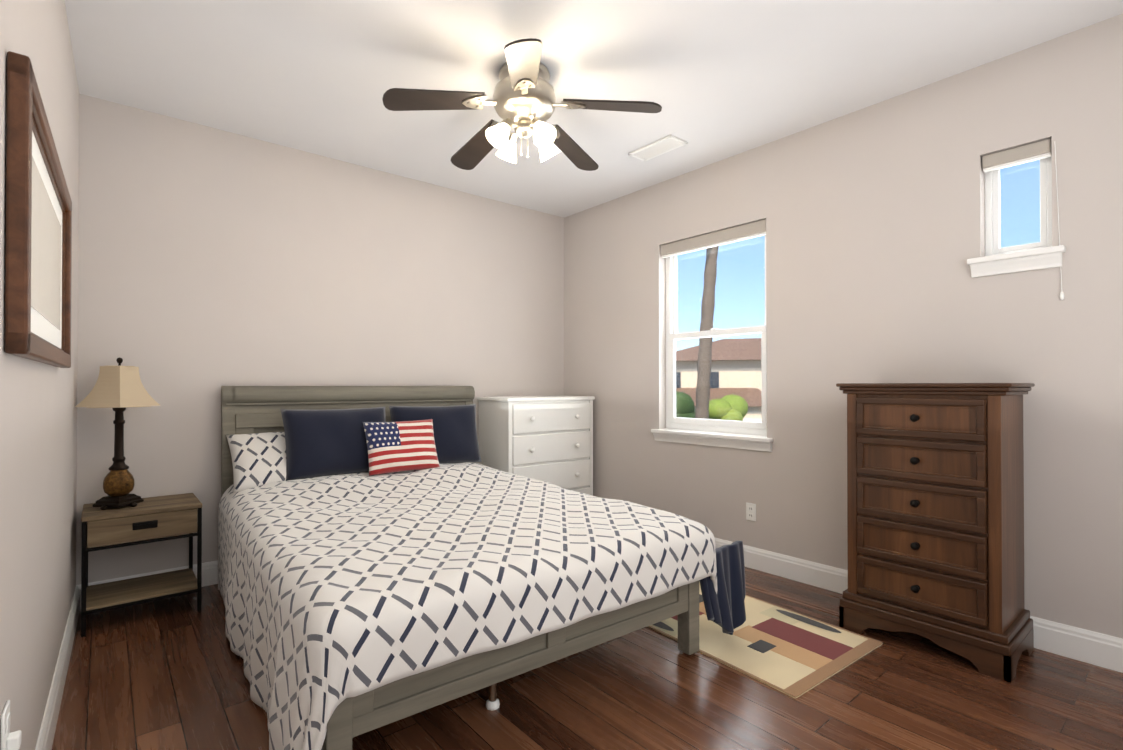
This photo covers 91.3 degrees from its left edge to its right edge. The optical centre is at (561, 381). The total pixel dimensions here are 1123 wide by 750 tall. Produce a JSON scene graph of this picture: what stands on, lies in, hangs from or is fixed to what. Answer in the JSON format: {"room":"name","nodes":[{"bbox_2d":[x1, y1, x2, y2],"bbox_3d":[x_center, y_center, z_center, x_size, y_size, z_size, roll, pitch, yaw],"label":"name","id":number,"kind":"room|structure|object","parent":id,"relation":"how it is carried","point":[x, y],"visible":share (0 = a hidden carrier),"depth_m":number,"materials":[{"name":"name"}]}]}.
{"room":"bedroom","nodes":[
{"label":"bedroom","id":0,"kind":"room"},
{"bbox_2d":[0,0,78,749],"bbox_3d":[-1.110,-0.174,0.951,0.278,2.720,4.912,0,-1,-40],"label":"wall","id":1,"kind":"structure","parent":0,"point":[38,462],"depth_m":1.59,"materials":[{"name":"paint"}]},
{"bbox_2d":[1,700,21,749],"bbox_3d":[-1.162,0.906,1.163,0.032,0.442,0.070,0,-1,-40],"label":"outlet","id":2,"kind":"object","parent":1,"relation":"attached to","point":[11,741],"visible":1,"depth_m":1.15,"materials":[{"name":"white plastic"}]},
{"bbox_2d":[5,51,71,367],"bbox_3d":[-1.498,-0.370,1.602,0.063,0.630,1.170,0,-1,-40],"label":"picture frame","id":3,"kind":"object","parent":1,"relation":"attached to","point":[38,259],"visible":1,"depth_m":1.35,"materials":[{"name":"brown wood"}]},
{"bbox_2d":[35,586,79,749],"bbox_3d":[-1.113,1.119,1.087,0.125,0.135,4.544,0,-1,-40],"label":"baseboard","id":4,"kind":"structure","parent":1,"relation":"attached to","point":[48,727],"depth_m":2.02,"materials":[{"name":"white wood"}]},
{"bbox_2d":[76,94,563,584],"bbox_3d":[-1.404,-0.152,3.938,3.900,2.720,0.160,0,-1,-40],"label":"wall","id":5,"kind":"structure","parent":0,"point":[212,261],"depth_m":3.42,"materials":[{"name":"paint"}]},
{"bbox_2d":[76,560,217,610],"bbox_3d":[-1.255,1.141,3.938,3.340,0.135,0.016,0,-1,-40],"label":"baseboard","id":6,"kind":"structure","parent":5,"relation":"attached to","point":[209,573],"depth_m":3.21,"materials":[{"name":"white"}]},
{"bbox_2d":[52,567,1122,749],"bbox_3d":[0.108,1.224,2.115,3.900,0.060,4.880,0,-1,-40],"label":"floor","id":7,"kind":"structure","parent":0,"point":[166,674],"depth_m":2.05,"materials":[{"name":"brown wood"}]},
{"bbox_2d":[81,493,201,636],"bbox_3d":[-2.187,0.920,2.867,0.479,0.560,0.399,0,-1,-40],"label":"nightstand","id":8,"kind":"object","parent":7,"relation":"on","point":[160,517],"visible":1,"depth_m":2.77,"materials":[{"name":"brown wood"}]},
{"bbox_2d":[75,357,160,509],"bbox_3d":[-2.263,0.257,2.808,0.345,0.763,0.345,0,-1,-40],"label":"lamp","id":9,"kind":"object","parent":8,"relation":"on","point":[118,389],"visible":1,"depth_m":2.76,"materials":[{"name":"beige fabric"}]},
{"bbox_2d":[218,386,745,749],"bbox_3d":[-0.589,0.656,2.894,2.024,1.268,2.357,0,-1,-37],"label":"bed","id":10,"kind":"object","parent":7,"relation":"on","point":[387,555],"visible":1,"depth_m":2.15,"materials":[{"name":"white fabric"}]},
{"bbox_2d":[699,541,745,634],"bbox_3d":[0.746,0.966,2.504,0.369,0.402,0.124,0,-1,-37],"label":"blanket","id":11,"kind":"object","parent":10,"relation":"on","point":[723,590],"depth_m":2.46,"materials":[{"name":"blue fabric"}]},
{"bbox_2d":[477,396,594,495],"bbox_3d":[-0.188,0.667,4.504,0.890,1.090,0.469,0,-1,-40],"label":"dresser","id":12,"kind":"object","parent":7,"relation":"on","point":[549,439],"visible":0.6,"depth_m":4.32,"materials":[{"name":"white wood"}]},
{"bbox_2d":[647,581,882,698],"bbox_3d":[0.828,1.194,2.743,0.789,0.009,1.187,0,-1,-40],"label":"rug","id":13,"kind":"object","parent":7,"relation":"on","point":[793,654],"visible":0.69,"depth_m":2.47,"materials":[{"name":"beige fabric"}]},
{"bbox_2d":[836,383,1034,682],"bbox_3d":[1.723,0.603,2.562,0.443,1.190,0.680,0,-1,-40],"label":"chest","id":14,"kind":"object","parent":7,"relation":"on","point":[935,506],"visible":1,"depth_m":2.39,"materials":[{"name":"brown wood"}]},
{"bbox_2d":[65,0,1122,217],"bbox_3d":[0.108,-1.565,2.137,3.900,0.080,4.880,0,-1,-40],"label":"ceiling","id":15,"kind":"structure","parent":0,"point":[718,80],"depth_m":2.64,"materials":[{"name":"paint"}]},
{"bbox_2d":[382,38,661,170],"bbox_3d":[-0.215,-1.313,2.742,1.277,0.416,1.226,0,-1,-40],"label":"ceiling fan","id":16,"kind":"object","parent":15,"relation":"hanging from","point":[523,101],"visible":1,"depth_m":2.60,"materials":[{"name":"brown wood"}]},
{"bbox_2d":[628,134,687,160],"bbox_3d":[0.619,-1.508,3.553,0.170,0.012,0.360,0,-1,-40],"label":"ceiling vent","id":17,"kind":"object","parent":15,"relation":"in","point":[666,144],"visible":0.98,"depth_m":3.54,"materials":[{"name":"white"}]},
{"bbox_2d":[564,14,1122,638],"bbox_3d":[1.544,-0.157,3.324,0.160,2.720,4.880,0,-1,-40],"label":"wall","id":18,"kind":"structure","parent":0,"point":[874,216],"depth_m":2.93,"materials":[{"name":"paint"}]},
{"bbox_2d":[651,219,772,451],"bbox_3d":[1.062,-0.298,3.860,0.195,1.488,0.970,0,-1,-40],"label":"window","id":19,"kind":"structure","parent":18,"relation":"in","point":[749,435],"depth_m":3.87,"materials":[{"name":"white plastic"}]},
{"bbox_2d":[746,502,755,521],"bbox_3d":[1.229,0.845,3.561,0.009,0.114,0.070,0,-1,-40],"label":"outlet","id":20,"kind":"object","parent":18,"relation":"attached to","point":[750,511],"visible":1,"depth_m":3.56,"materials":[{"name":"white plastic"}]},
{"bbox_2d":[714,537,1122,672],"bbox_3d":[1.482,1.135,3.251,0.016,0.135,4.544,0,-1,-40],"label":"baseboard","id":21,"kind":"structure","parent":18,"relation":"attached to","point":[1091,647],"depth_m":2.45,"materials":[{"name":"white wood"}]},
{"bbox_2d":[967,139,1065,299],"bbox_3d":[2.138,-0.725,2.573,0.195,0.735,0.350,0,-1,-40],"label":"window","id":22,"kind":"structure","parent":18,"relation":"in","point":[1043,253],"depth_m":2.55,"materials":[{"name":"white plastic"}]},
{"label":"outside","id":23,"kind":"structure","parent":0,"visible":0},
{"bbox_3d":[28.476,4.605,62.761,115.710,0.200,180.000,0,-1,-40],"label":"ground","id":24,"kind":"structure","parent":23,"visible":0},
{"bbox_2d":[695,246,718,418],"bbox_3d":[4.171,-1.056,14.486,5.812,10.406,6.156,0,-1,-40],"label":"palm tree","id":25,"kind":"object","parent":24,"relation":"on","point":[708,323],"depth_m":14.28,"materials":[{"name":"brown plant"}]},
{"bbox_2d":[676,391,747,420],"bbox_3d":[6.774,2.308,23.581,8.082,3.799,5.926,0,-1,-40],"label":"bushes","id":26,"kind":"object","parent":24,"relation":"on","point":[686,400],"depth_m":24.99,"materials":[{"name":"green plant"}]},
{"bbox_2d":[676,338,761,421],"bbox_3d":[12.749,0.654,36.370,14.200,7.300,13.000,0,0,18],"label":"house","id":27,"kind":"structure","parent":24,"relation":"on","point":[688,354],"depth_m":33.98,"materials":[{"name":"beige"}]}
]}

